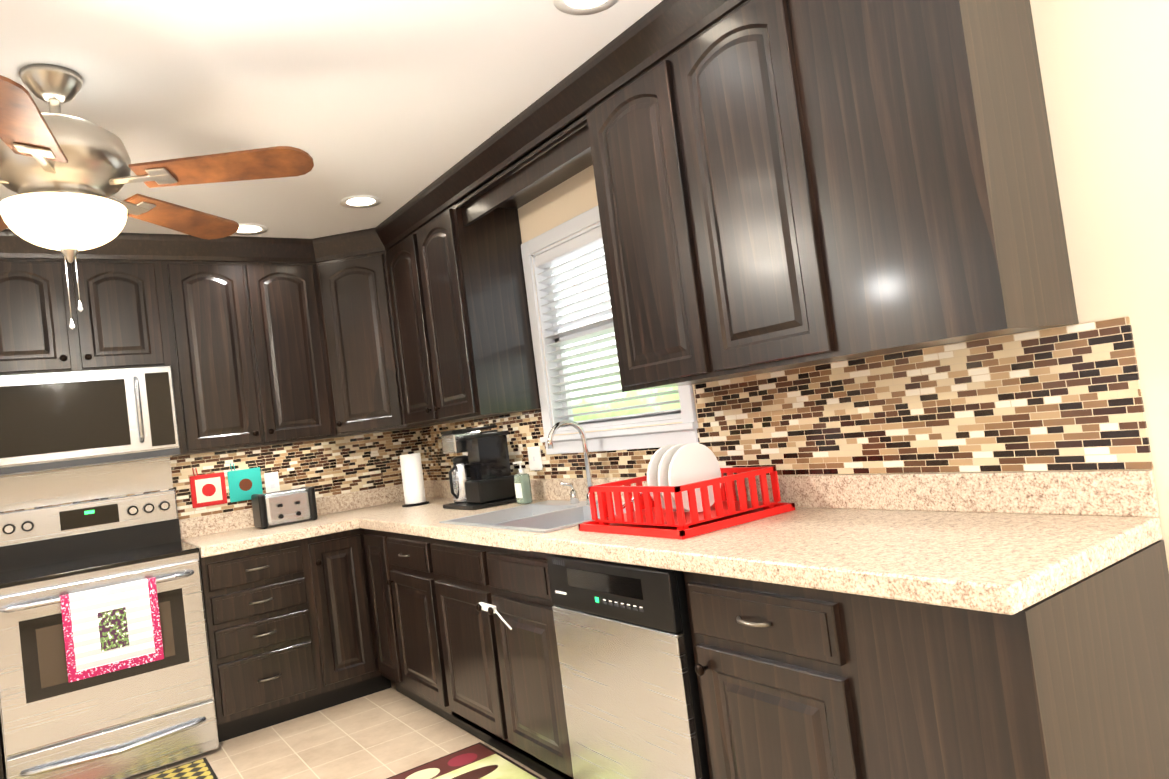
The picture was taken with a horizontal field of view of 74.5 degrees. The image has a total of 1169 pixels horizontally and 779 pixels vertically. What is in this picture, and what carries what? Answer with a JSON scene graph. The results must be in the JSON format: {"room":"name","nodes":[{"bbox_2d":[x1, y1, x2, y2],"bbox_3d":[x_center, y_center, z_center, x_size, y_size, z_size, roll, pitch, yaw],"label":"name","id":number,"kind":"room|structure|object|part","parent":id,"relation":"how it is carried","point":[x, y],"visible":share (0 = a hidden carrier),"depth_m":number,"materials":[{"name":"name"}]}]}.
{"room":"kitchen","nodes":[
{"label":"kitchen","id":0,"kind":"room"},
{"bbox_2d":[0,428,413,519],"bbox_3d":[-2.691,0.539,3.728,4.220,2.440,0.100,-6,-3,-35],"label":"wall","id":1,"kind":"structure","parent":0,"point":[162,457],"depth_m":3.96,"materials":[{"name":"beige paint"}]},
{"bbox_2d":[0,229,175,374],"bbox_3d":[-2.487,-0.387,3.709,0.780,0.654,0.348,-6,-3,-35],"label":"upper cabinet","id":2,"kind":"object","parent":1,"relation":"attached to","point":[124,321],"depth_m":3.60,"materials":[{"name":"brown wood"}]},
{"bbox_2d":[0,366,179,475],"bbox_3d":[-2.387,0.147,3.644,0.756,0.430,0.455,-6,-3,-35],"label":"over-the-range microwave","id":3,"kind":"object","parent":2,"relation":"attached to","point":[49,421],"visible":1,"depth_m":3.50,"materials":[{"name":"silver metal"}]},
{"bbox_2d":[160,234,335,456],"bbox_3d":[-1.832,-0.235,4.148,0.765,1.088,0.348,-6,-3,-35],"label":"upper cabinet","id":4,"kind":"object","parent":1,"relation":"attached to","point":[251,370],"depth_m":3.99,"materials":[{"name":"brown wood"}]},
{"bbox_2d":[312,224,412,436],"bbox_3d":[-1.191,-0.305,4.436,0.622,1.088,0.623,-6,-3,-35],"label":"upper cabinet","id":5,"kind":"object","parent":1,"relation":"attached to","point":[349,265],"depth_m":4.19,"materials":[{"name":"brown wood"}]},
{"bbox_2d":[0,0,662,238],"bbox_3d":[-1.964,-0.929,1.220,5.700,0.100,7.000,-6,-3,-35],"label":"ceiling","id":6,"kind":"structure","parent":0,"point":[394,105],"depth_m":2.43,"materials":[{"name":"white paint"}]},
{"bbox_2d":[0,64,313,329],"bbox_3d":[-1.504,-0.531,2.146,1.308,0.734,1.334,-6,-3,-35],"label":"ceiling fan","id":7,"kind":"object","parent":6,"relation":"hanging from","point":[54,150],"depth_m":2.13,"materials":[{"name":"brown wood"}]},
{"bbox_3d":[-1.468,-0.456,2.181,0.304,0.116,0.304,-6,-3,-35],"label":"ceiling fan bowl","id":8,"kind":"part","parent":7,"relation":"part of","materials":[{"name":"white glass"}]},
{"bbox_2d":[234,224,267,234],"bbox_3d":[-1.701,-0.808,3.878,0.193,0.005,0.193,-8,-2,31],"label":"recessed light","id":9,"kind":"object","parent":6,"relation":"in","point":[244,229],"depth_m":3.90,"materials":[{"name":"white plastic"}]},
{"bbox_2d":[340,195,381,207],"bbox_3d":[-1.068,-0.896,3.669,0.193,0.005,0.193,-5,-3,-41],"label":"recessed light","id":10,"kind":"object","parent":6,"relation":"in","point":[357,201],"depth_m":3.67,"materials":[{"name":"white plastic"}]},
{"bbox_2d":[553,0,618,14],"bbox_3d":[0.009,-1.091,2.128,0.193,0.005,0.193,-8,-2,16],"label":"recessed light","id":11,"kind":"object","parent":6,"relation":"in","point":[579,7],"depth_m":2.18,"materials":[{"name":"white plastic"}]},
{"bbox_2d":[124,681,546,778],"bbox_3d":[-1.645,1.589,1.125,5.700,0.100,7.000,-6,-3,-35],"label":"floor","id":12,"kind":"structure","parent":0,"point":[387,733],"depth_m":3.35,"materials":[{"name":"tile"}]},
{"bbox_2d":[0,712,6,778],"bbox_3d":[-2.698,1.314,3.174,0.457,0.864,0.631,-6,-3,-35],"label":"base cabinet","id":13,"kind":"object","parent":12,"relation":"on","point":[3,775],"depth_m":3.11,"materials":[{"name":"brown wood"}]},
{"bbox_2d":[0,489,218,778],"bbox_3d":[-2.174,1.099,3.478,0.762,1.180,0.722,-6,-3,-35],"label":"range","id":14,"kind":"object","parent":12,"relation":"on","point":[126,722],"visible":0.98,"depth_m":3.30,"materials":[{"name":"silver metal"}]},
{"bbox_2d":[60,577,163,682],"bbox_3d":[-1.967,0.994,3.206,0.340,0.347,0.044,-6,-3,-35],"label":"towel","id":15,"kind":"object","parent":14,"relation":"hanging from","point":[109,629],"visible":0.91,"depth_m":3.19,"materials":[{"name":"fabric"}]},
{"bbox_2d":[140,757,217,778],"bbox_3d":[-1.843,1.628,2.978,0.755,0.010,0.455,-6,-3,-35],"label":"area rug","id":16,"kind":"object","parent":12,"relation":"on","point":[200,769],"visible":1,"depth_m":3.24,"materials":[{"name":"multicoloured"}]},
{"bbox_2d":[199,538,327,741],"bbox_3d":[-1.691,1.214,3.890,0.462,0.864,0.631,-6,-3,-35],"label":"base cabinet","id":17,"kind":"object","parent":12,"relation":"on","point":[263,633],"depth_m":3.64,"materials":[{"name":"brown wood"}]},
{"bbox_2d":[179,497,350,557],"bbox_3d":[-1.652,0.699,3.969,0.704,0.150,0.654,-6,-3,-35],"label":"countertop","id":18,"kind":"structure","parent":17,"relation":"on","point":[222,533],"depth_m":3.98,"materials":[{"name":"stone"}]},
{"bbox_2d":[251,487,317,528],"bbox_3d":[-1.616,0.634,4.143,0.290,0.180,0.196,-6,-3,-35],"label":"toaster","id":19,"kind":"object","parent":18,"relation":"on","point":[282,507],"visible":1,"depth_m":4.07,"materials":[{"name":"silver metal"}]},
{"bbox_2d":[308,528,379,707],"bbox_3d":[-1.379,1.183,4.112,0.308,0.864,0.631,-6,-3,-35],"label":"base cabinet","id":20,"kind":"object","parent":12,"relation":"on","point":[337,558],"depth_m":3.86,"materials":[{"name":"brown wood"}]},
{"bbox_2d":[360,528,395,690],"bbox_3d":[-0.749,1.099,3.998,0.640,0.864,0.335,-6,-3,-35],"label":"base cabinet","id":21,"kind":"object","parent":12,"relation":"on","point":[369,539],"depth_m":3.87,"materials":[{"name":"brown wood"}]},
{"bbox_2d":[386,742,541,778],"bbox_3d":[-0.382,1.433,2.720,0.440,0.010,0.790,-6,-3,-35],"label":"area rug","id":22,"kind":"object","parent":12,"relation":"on","point":[479,760],"visible":0.97,"depth_m":2.94,"materials":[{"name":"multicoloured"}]},
{"bbox_2d":[380,531,563,735],"bbox_3d":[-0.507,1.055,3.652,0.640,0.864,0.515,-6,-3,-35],"label":"base cabinet","id":23,"kind":"object","parent":12,"relation":"on","point":[474,643],"depth_m":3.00,"materials":[{"name":"brown wood"}]},
{"bbox_2d":[323,470,1161,614],"bbox_3d":[-0.160,0.475,3.044,0.686,0.150,3.908,-6,-3,-35],"label":"countertop","id":24,"kind":"structure","parent":23,"relation":"on","point":[1010,543],"depth_m":1.81,"materials":[{"name":"stone"}]},
{"bbox_2d":[400,451,428,506],"bbox_3d":[-0.962,0.496,4.303,0.150,0.300,0.150,-6,-3,-35],"label":"paper towel","id":25,"kind":"object","parent":24,"relation":"on","point":[412,479],"visible":1,"depth_m":4.25,"materials":[{"name":"white paper"}]},
{"bbox_2d":[440,425,516,509],"bbox_3d":[-0.526,0.380,3.813,0.280,0.385,0.340,-6,-3,-35],"label":"coffee maker","id":26,"kind":"object","parent":24,"relation":"on","point":[481,476],"visible":0.94,"depth_m":3.72,"materials":[{"name":"black plastic"}]},
{"bbox_2d":[513,461,532,503],"bbox_3d":[-0.295,0.436,3.600,0.060,0.200,0.080,-6,-3,-35],"label":"soap dispenser","id":27,"kind":"object","parent":24,"relation":"on","point":[523,491],"visible":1,"depth_m":3.57,"materials":[{"name":"green"}]},
{"bbox_2d":[439,420,634,532],"bbox_3d":[-0.159,0.402,3.062,0.555,0.537,0.840,-6,-3,-35],"label":"sink","id":28,"kind":"object","parent":24,"relation":"in","point":[547,516],"visible":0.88,"depth_m":3.15,"materials":[{"name":"silver metal"}]},
{"bbox_2d":[578,443,794,538],"bbox_3d":[0.301,0.294,2.439,0.470,0.245,0.500,-6,-3,-35],"label":"dish rack","id":29,"kind":"object","parent":24,"relation":"on","point":[683,494],"visible":1,"depth_m":2.33,"materials":[{"name":"red plastic"}]},
{"bbox_2d":[546,554,709,778],"bbox_3d":[0.330,0.902,2.359,0.574,0.860,0.600,-6,-3,-35],"label":"dishwasher","id":30,"kind":"object","parent":12,"relation":"on","point":[628,672],"visible":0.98,"depth_m":2.15,"materials":[{"name":"silver metal"}]},
{"bbox_2d":[683,571,843,778],"bbox_3d":[0.684,0.840,1.947,0.640,0.864,0.473,-6,-3,-35],"label":"base cabinet","id":31,"kind":"object","parent":12,"relation":"on","point":[768,711],"depth_m":1.76,"materials":[{"name":"brown wood"}]},
{"bbox_2d":[820,540,1168,778],"bbox_3d":[0.927,0.796,1.599,0.640,0.864,0.380,-6,-3,-35],"label":"base cabinet","id":32,"kind":"object","parent":12,"relation":"on","point":[1068,682],"depth_m":1.44,"materials":[{"name":"brown wood"}]},
{"bbox_2d":[427,0,1168,570],"bbox_3d":[0.709,0.060,2.447,0.100,2.440,5.960,-6,-3,-35],"label":"wall","id":33,"kind":"structure","parent":0,"point":[1105,74],"depth_m":1.67,"materials":[{"name":"beige paint"}]},
{"bbox_2d":[380,172,540,428],"bbox_3d":[-0.655,-0.392,3.909,0.347,1.088,0.864,-6,-3,-35],"label":"upper cabinet","id":34,"kind":"object","parent":33,"relation":"attached to","point":[454,279],"depth_m":3.60,"materials":[{"name":"brown wood"}]},
{"bbox_2d":[0,316,1152,519],"bbox_3d":[-1.543,0.369,2.092,4.018,0.333,3.910,-6,-3,-35],"label":"tile backsplash","id":35,"kind":"structure","parent":33,"relation":"attached to","point":[1066,398],"depth_m":2.24,"materials":[{"name":"mosaic tile"}]},
{"bbox_2d":[189,463,262,507],"bbox_3d":[-1.942,0.509,4.172,0.355,0.214,0.016,-6,-3,-35],"label":"potholder","id":36,"kind":"object","parent":35,"relation":"hanging from","point":[210,489],"visible":0.98,"depth_m":4.16,"materials":[{"name":"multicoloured fabric"}]},
{"bbox_2d":[264,472,279,492],"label":"outlet","id":37,"kind":"object","parent":35,"relation":"attached to","point":[273,485],"depth_m":4.31,"materials":[{"name":"white plastic"}]},
{"bbox_2d":[527,446,542,470],"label":"outlet","id":38,"kind":"object","parent":35,"relation":"attached to","point":[534,453],"depth_m":3.71,"materials":[{"name":"white plastic"}]},
{"bbox_2d":[521,205,697,454],"bbox_3d":[0.090,-0.248,3.244,0.135,1.005,1.050,-6,-3,-35],"label":"window","id":39,"kind":"structure","parent":33,"relation":"in","point":[683,432],"depth_m":3.45,"materials":[{"name":"white paint"}]},
{"bbox_2d":[534,226,681,430],"bbox_3d":[0.085,-0.260,3.242,0.053,0.824,0.872,-6,-3,-35],"label":"window blinds","id":40,"kind":"object","parent":39,"relation":"attached to","point":[584,242],"visible":0.46,"depth_m":3.35,"materials":[{"name":"white paint"}]},
{"bbox_2d":[572,8,717,391],"bbox_3d":[0.310,-0.567,2.527,0.347,1.088,0.444,-6,-3,-35],"label":"upper cabinet","id":41,"kind":"object","parent":33,"relation":"attached to","point":[622,109],"depth_m":2.42,"materials":[{"name":"brown wood"}]},
{"bbox_2d":[656,0,844,382],"bbox_3d":[0.557,-0.611,2.175,0.347,1.088,0.421,-6,-3,-35],"label":"upper cabinet","id":42,"kind":"object","parent":33,"relation":"attached to","point":[786,184],"depth_m":2.09,"materials":[{"name":"brown wood"}]},
{"bbox_2d":[772,0,1078,363],"bbox_3d":[0.795,-0.654,1.834,0.347,1.088,0.415,-6,-3,-35],"label":"upper cabinet","id":43,"kind":"object","parent":33,"relation":"attached to","point":[930,204],"depth_m":1.71,"materials":[{"name":"brown wood"}]},
{"label":"outside","id":44,"kind":"structure","parent":0,"visible":0},
{"bbox_2d":[554,244,679,420],"bbox_3d":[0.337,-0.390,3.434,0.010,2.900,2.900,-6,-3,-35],"label":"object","id":45,"kind":"structure","parent":44,"point":[669,397],"depth_m":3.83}
]}

